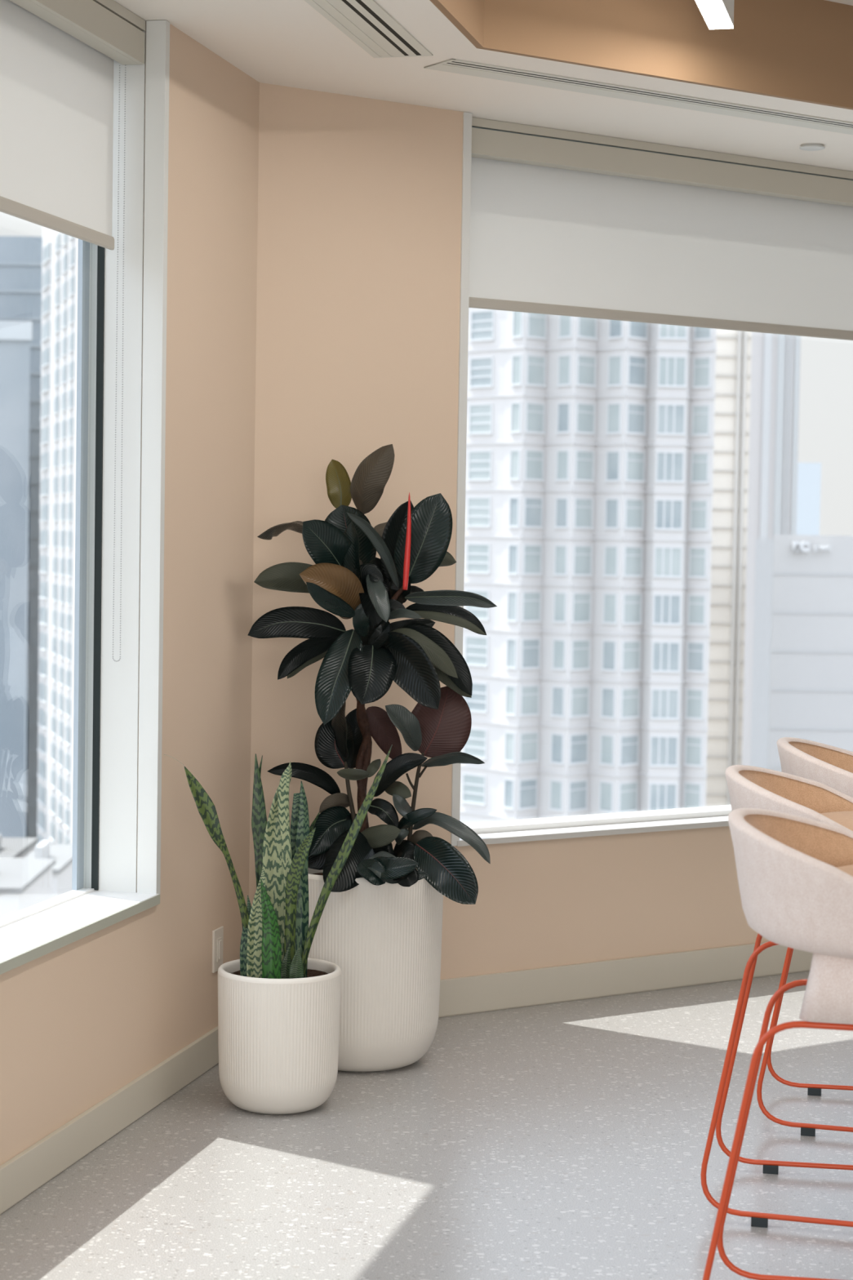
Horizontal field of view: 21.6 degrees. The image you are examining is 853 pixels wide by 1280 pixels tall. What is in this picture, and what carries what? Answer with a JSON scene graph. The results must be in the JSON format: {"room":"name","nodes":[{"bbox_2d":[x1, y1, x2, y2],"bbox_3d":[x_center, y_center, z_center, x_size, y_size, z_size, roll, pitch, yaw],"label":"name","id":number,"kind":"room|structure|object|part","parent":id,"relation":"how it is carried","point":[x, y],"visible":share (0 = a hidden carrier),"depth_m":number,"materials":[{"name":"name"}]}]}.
{"room":"office break room","nodes":[
{"label":"office break room","id":0,"kind":"room"},
{"bbox_2d":[0,21,259,1165],"bbox_3d":[-1.708,-0.201,1.995,0.210,3.160,9.600,2,3,13],"label":"wall","id":1,"kind":"structure","parent":0,"point":[81,1020],"depth_m":6.01,"materials":[{"name":"beige paint"}]},
{"bbox_2d":[9,0,145,65],"bbox_3d":[-1.427,-1.422,3.113,0.150,0.111,5.405,2,3,13],"label":"pelmet","id":2,"kind":"structure","parent":1,"relation":"attached to","point":[108,27],"depth_m":5.44,"materials":[{"name":"beige metal"}]},
{"bbox_2d":[0,20,169,974],"bbox_3d":[-1.417,-0.325,3.171,0.226,2.309,5.433,2,3,13],"label":"window","id":3,"kind":"structure","parent":1,"relation":"in","point":[111,698],"depth_m":5.78,"materials":[{"name":"white metal"}]},
{"bbox_2d":[0,0,125,662],"bbox_3d":[-1.434,-0.629,3.152,0.045,1.592,5.361,2,3,14],"label":"roller blind","id":4,"kind":"object","parent":3,"relation":"attached to","point":[56,90],"visible":0.99,"depth_m":5.35,"materials":[{"name":"white fabric"}]},
{"bbox_3d":[-0.792,-0.709,5.752,0.024,1.533,0.004,2,3,13],"label":"bead chain","id":5,"kind":"part","parent":4,"relation":"part of","materials":[{"name":"silver metal"}]},
{"bbox_3d":[-1.438,0.776,3.213,1.477,0.027,5.314,1,3,0],"label":"sill","id":6,"kind":"part","parent":3,"relation":"part of","materials":[{"name":"white paint"}]},
{"bbox_3d":[-1.419,-0.342,3.162,1.478,2.273,5.314,1,3,0],"label":"frame","id":7,"kind":"part","parent":3,"relation":"part of","materials":[{"name":"white metal"}]},
{"bbox_2d":[0,1026,218,1214],"bbox_3d":[-1.637,1.331,1.988,0.014,0.103,9.495,2,3,13],"label":"baseboard","id":8,"kind":"structure","parent":1,"relation":"attached to","point":[37,1165],"depth_m":5.46,"materials":[{"name":"beige"}]},
{"bbox_2d":[211,926,223,973],"bbox_3d":[-0.588,0.875,6.310,0.012,0.120,0.080,2,3,13],"label":"wall plate","id":9,"kind":"object","parent":1,"relation":"attached to","point":[217,934],"visible":0.91,"depth_m":6.29,"materials":[{"name":"beige plastic"}]},
{"bbox_2d":[0,970,852,1279],"bbox_3d":[3.865,1.512,3.875,13.628,0.250,12.992,1,3,0],"label":"floor","id":10,"kind":"structure","parent":0,"point":[565,1140],"depth_m":5.29,"materials":[{"name":"grey stone"}]},
{"bbox_2d":[217,957,341,1114],"bbox_3d":[-0.388,1.041,5.864,0.324,0.366,0.324,1,3,0],"label":"plant pot","id":11,"kind":"object","parent":10,"relation":"on","point":[278,1038],"visible":0.99,"depth_m":5.73,"materials":[{"name":"white ceramic"}]},
{"bbox_2d":[231,968,328,977],"bbox_3d":[-0.386,0.886,5.857,0.282,0.009,0.282,1,3,0],"label":"potting soil","id":12,"kind":"object","parent":11,"relation":"in","point":[310,973],"visible":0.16,"depth_m":5.92,"materials":[{"name":"brown soil"}]},
{"bbox_2d":[164,744,392,978],"bbox_3d":[-0.387,0.598,5.819,0.585,0.666,0.171,1,3,0],"label":"snake plant","id":13,"kind":"object","parent":12,"relation":"in","point":[277,938],"visible":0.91,"depth_m":5.80,"materials":[{"name":"green plant"}]},
{"bbox_2d":[307,867,443,1071],"bbox_3d":[-0.186,0.924,6.380,0.464,0.560,0.464,1,3,0],"label":"plant pot","id":14,"kind":"object","parent":10,"relation":"on","point":[384,940],"visible":0.62,"depth_m":6.17,"materials":[{"name":"white ceramic"}]},
{"bbox_2d":[310,872,323,875],"bbox_3d":[-0.182,0.689,6.369,0.412,0.009,0.412,1,3,0],"label":"potting soil","id":15,"kind":"object","parent":14,"relation":"in","point":[317,873],"visible":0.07,"depth_m":6.50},
{"bbox_2d":[248,444,497,904],"bbox_3d":[-0.148,0.085,6.259,0.628,1.273,0.466,0,3,-25],"label":"rubber plant","id":16,"kind":"object","parent":15,"relation":"on","point":[347,580],"visible":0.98,"depth_m":6.28,"materials":[{"name":"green plant"}]},
{"bbox_2d":[700,764,852,1227],"bbox_3d":[1.007,0.791,5.040,0.718,0.989,0.614,2,3,12],"label":"bar stool","id":17,"kind":"object","parent":10,"relation":"on","point":[748,786],"visible":0.56,"depth_m":5.01,"materials":[{"name":"pink fabric"}]},
{"bbox_3d":[0.962,0.967,4.845,0.719,0.618,0.050,2,3,15],"label":"sled frame","id":18,"kind":"part","parent":17,"relation":"part of","materials":[{"name":"orange metal"}]},
{"bbox_3d":[1.048,0.949,5.249,0.720,0.618,0.050,1,3,9],"label":"sled frame","id":19,"kind":"part","parent":17,"relation":"part of","materials":[{"name":"orange metal"}]},
{"bbox_2d":[820,810,852,831],"bbox_3d":[1.030,0.442,5.020,0.444,0.088,0.444,2,3,12],"label":"seat cushion","id":20,"kind":"object","parent":17,"relation":"on","point":[845,819],"depth_m":5.03,"materials":[{"name":"beige fabric"}]},
{"bbox_2d":[702,808,852,1279],"bbox_3d":[0.900,0.828,4.204,0.718,0.989,0.614,2,3,12],"label":"bar stool","id":21,"kind":"object","parent":10,"relation":"on","point":[795,873],"visible":1,"depth_m":4.04,"materials":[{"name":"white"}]},
{"bbox_3d":[0.855,1.004,4.009,0.719,0.618,0.050,2,3,15],"label":"sled frame","id":22,"kind":"part","parent":21,"relation":"part of","materials":[{"name":"orange metal"}]},
{"bbox_3d":[0.941,0.986,4.413,0.720,0.618,0.050,1,3,9],"label":"sled frame","id":23,"kind":"part","parent":21,"relation":"part of","materials":[{"name":"orange metal"}]},
{"bbox_3d":[0.891,0.616,4.196,0.356,0.138,0.416,2,3,12],"label":"seat","id":24,"kind":"part","parent":21,"relation":"part of","materials":[{"name":"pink fabric"}]},
{"bbox_2d":[836,864,852,876],"bbox_3d":[0.923,0.479,4.184,0.444,0.088,0.444,2,3,12],"label":"seat cushion","id":25,"kind":"object","parent":21,"relation":"on","point":[848,868],"depth_m":4.25,"materials":[{"name":"beige fabric"}]},
{"bbox_2d":[756,737,852,1136],"bbox_3d":[1.243,0.760,5.799,0.718,0.989,0.614,2,3,12],"label":"bar stool","id":26,"kind":"object","parent":10,"relation":"on","point":[830,766],"visible":0.56,"depth_m":5.68,"materials":[{"name":"orange metal"}]},
{"bbox_3d":[1.194,0.936,5.590,0.718,0.618,0.056,2,3,12],"label":"sled frame","id":27,"kind":"part","parent":26,"relation":"part of","materials":[{"name":"orange metal"}]},
{"bbox_3d":[1.284,0.918,6.009,0.720,0.618,0.050,1,3,9],"label":"sled frame","id":28,"kind":"part","parent":26,"relation":"part of","materials":[{"name":"orange metal"}]},
{"bbox_2d":[113,0,852,171],"bbox_3d":[0.118,-1.516,4.265,3.708,0.020,15.081,3,3,31],"label":"ceiling","id":29,"kind":"structure","parent":0,"point":[281,42],"depth_m":6.43,"materials":[{"name":"white paint"}]},
{"bbox_2d":[304,0,432,57],"bbox_3d":[-0.405,-1.532,4.668,0.166,0.004,2.913,2,3,13],"label":"ceiling vent","id":30,"kind":"object","parent":29,"relation":"in","point":[370,26],"visible":1,"depth_m":5.74,"materials":[{"name":"white metal"}]},
{"bbox_3d":[-0.462,-1.534,4.682,0.681,0.002,2.811,1,3,0],"label":"blade","id":31,"kind":"part","parent":30,"relation":"part of","materials":[{"name":"white metal"}]},
{"bbox_3d":[-0.431,-1.533,4.674,0.007,0.002,2.889,2,3,13],"label":"blade","id":32,"kind":"part","parent":30,"relation":"part of","materials":[{"name":"white metal"}]},
{"bbox_2d":[423,58,852,134],"bbox_3d":[1.800,-1.618,7.337,4.241,0.004,0.140,-1,3,-33],"label":"ceiling vent","id":33,"kind":"object","parent":29,"relation":"in","point":[451,65],"visible":1,"depth_m":6.55,"materials":[{"name":"white metal"}]},
{"bbox_2d":[800,143,825,151],"bbox_3d":[1.272,-1.624,7.352,0.082,0.012,0.082,1,3,0],"label":"sprinkler cover","id":34,"kind":"object","parent":29,"relation":"attached to","point":[808,147],"visible":1,"depth_m":7.33,"materials":[{"name":"white metal"}]},
{"bbox_2d":[248,82,769,979],"bbox_3d":[2.106,-0.432,8.387,6.600,3.160,0.210,-1,3,-33],"label":"wall","id":35,"kind":"structure","parent":0,"point":[360,198],"depth_m":6.76,"materials":[{"name":"beige paint"}]},
{"bbox_2d":[450,111,732,846],"bbox_3d":[2.158,-0.507,8.413,5.083,2.309,0.223,-1,3,-33],"label":"window","id":36,"kind":"structure","parent":35,"relation":"in","point":[655,820],"depth_m":7.11,"materials":[{"name":"white metal"}]},
{"bbox_3d":[2.165,-0.525,8.413,4.341,2.273,2.985,1,3,0],"label":"frame","id":37,"kind":"part","parent":36,"relation":"part of","materials":[{"name":"white metal"}]},
{"bbox_3d":[2.148,0.591,8.469,5.063,0.035,0.218,-1,3,-33],"label":"sill","id":38,"kind":"part","parent":36,"relation":"part of","materials":[{"name":"white"}]},
{"bbox_2d":[468,156,852,340],"bbox_3d":[2.166,-1.344,8.393,5.021,0.527,0.034,-1,3,-33],"label":"roller blind","id":39,"kind":"object","parent":36,"relation":"attached to","point":[544,240],"visible":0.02,"depth_m":7.47,"materials":[{"name":"white fabric"}]},
{"bbox_2d":[438,942,813,1017],"bbox_3d":[2.186,1.091,8.393,6.495,0.118,0.014,-1,3,-33],"label":"baseboard","id":40,"kind":"structure","parent":35,"relation":"attached to","point":[472,994],"depth_m":7.33,"materials":[{"name":"beige paint"}]},
{"bbox_2d":[471,117,852,206],"bbox_3d":[2.175,-1.606,8.390,5.055,0.111,0.150,-1,3,-33],"label":"pelmet","id":41,"kind":"structure","parent":35,"relation":"attached to","point":[492,140],"depth_m":7.37,"materials":[{"name":"beige metal"}]},
{"bbox_2d":[826,0,852,5],"bbox_3d":[3.916,-1.817,3.626,13.638,0.200,13.200,1,3,0],"label":"ceiling","id":42,"kind":"structure","parent":0,"point":[843,2],"depth_m":6.65,"materials":[{"name":"white paint"}]},
{"bbox_2d":[430,0,852,110],"bbox_3d":[0.517,-1.637,3.939,2.736,0.303,14.384,3,3,31],"label":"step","id":43,"kind":"structure","parent":42,"relation":"attached to","point":[794,50],"depth_m":6.35,"materials":[{"name":"brown paint"}]},
{"bbox_2d":[695,0,734,29],"bbox_3d":[0.516,-1.738,4.931,0.068,0.189,2.600,2,3,13],"label":"lamp","id":44,"kind":"object","parent":42,"relation":"hanging from","point":[717,14],"visible":1,"depth_m":6.04,"materials":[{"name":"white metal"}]},
{"label":"outside","id":45,"kind":"structure","parent":0,"visible":0},
{"bbox_3d":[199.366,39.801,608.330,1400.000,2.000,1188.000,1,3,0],"label":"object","id":46,"kind":"object","parent":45,"visible":0},
{"bbox_2d":[0,320,32,837],"bbox_3d":[-67.582,2.367,310.191,28.215,91.422,20.600,1,3,0],"label":"building","id":47,"kind":"structure","parent":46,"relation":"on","point":[15,336],"depth_m":299.94,"materials":[{"name":"grey"}]},
{"bbox_3d":[-64.451,-41.539,298.151,23.413,2.500,0.600,1,3,0],"label":"cornice","id":48,"kind":"part","parent":47,"relation":"part of","materials":[{"name":"grey"}]},
{"bbox_2d":[0,833,37,857],"bbox_3d":[-52.137,36.873,273.030,5.708,26.434,18.600,1,3,0],"label":"building","id":49,"kind":"structure","parent":46,"relation":"on","point":[10,847],"depth_m":274.67,"materials":[{"name":"grey"}]},
{"bbox_2d":[0,235,42,846],"bbox_3d":[-78.217,-7.713,359.937,42.332,106.617,60.300,1,3,0],"label":"building","id":50,"kind":"structure","parent":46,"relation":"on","point":[20,256],"depth_m":328.85,"materials":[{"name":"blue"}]},
{"bbox_2d":[0,857,56,917],"bbox_3d":[-40.915,36.641,210.945,8.399,32.994,18.600,1,3,0],"label":"building","id":51,"kind":"structure","parent":46,"relation":"on","point":[24,882],"depth_m":209.44,"materials":[{"name":"grey"}]},
{"bbox_2d":[24,840,72,897],"bbox_3d":[-40.795,36.666,240.978,5.084,30.179,18.600,1,3,0],"label":"building","id":52,"kind":"structure","parent":46,"relation":"on","point":[63,853],"depth_m":237.79,"materials":[{"name":"grey"}]},
{"bbox_2d":[35,226,78,844],"bbox_3d":[-42.535,-12.275,304.791,16.132,122.000,94.000,1,3,0],"label":"grid tower","id":53,"kind":"structure","parent":46,"relation":"on","point":[59,291],"depth_m":273.70,"materials":[{"name":"grey stone"}]},
{"bbox_2d":[459,307,716,823],"bbox_3d":[9.103,5.625,174.186,25.693,100.000,48.504,1,3,0],"label":"tower","id":54,"kind":"structure","parent":46,"relation":"on","point":[590,442],"depth_m":150.78,"materials":[{"name":"grey stone"}]},
{"bbox_2d":[706,328,751,806],"bbox_3d":[33.126,3.280,250.192,9.321,98.472,30.400,1,3,0],"label":"building","id":55,"kind":"structure","parent":46,"relation":"on","point":[734,348],"depth_m":234.74,"materials":[{"name":"beige stone"}]},
{"bbox_2d":[751,538,773,768],"bbox_3d":[27.854,23.377,188.757,1.913,63.818,3.000,1,3,0],"label":"block","id":56,"kind":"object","parent":46,"relation":"on","point":[764,547],"visible":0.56,"depth_m":186.24,"materials":[{"name":"grey"}]},
{"bbox_2d":[742,332,800,765],"bbox_3d":[48.478,0.694,315.180,11.737,98.153,30.300,1,3,0],"label":"tower","id":57,"kind":"structure","parent":46,"relation":"on","point":[775,359],"depth_m":298.99,"materials":[{"name":"grey"}]},
{"bbox_2d":[795,462,821,535],"bbox_3d":[90.445,-1.032,540.458,15.367,82.216,40.000,1,3,0],"label":"tower","id":58,"kind":"structure","parent":46,"relation":"on","point":[809,474],"depth_m":519.00,"materials":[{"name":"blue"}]},
{"bbox_2d":[768,534,852,772],"bbox_3d":[41.592,22.390,210.950,25.124,64.198,40.550,1,3,0],"label":"office block","id":59,"kind":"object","parent":46,"relation":"on","point":[811,693],"visible":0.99,"depth_m":190.19,"materials":[{"name":"grey concrete"}]}
]}

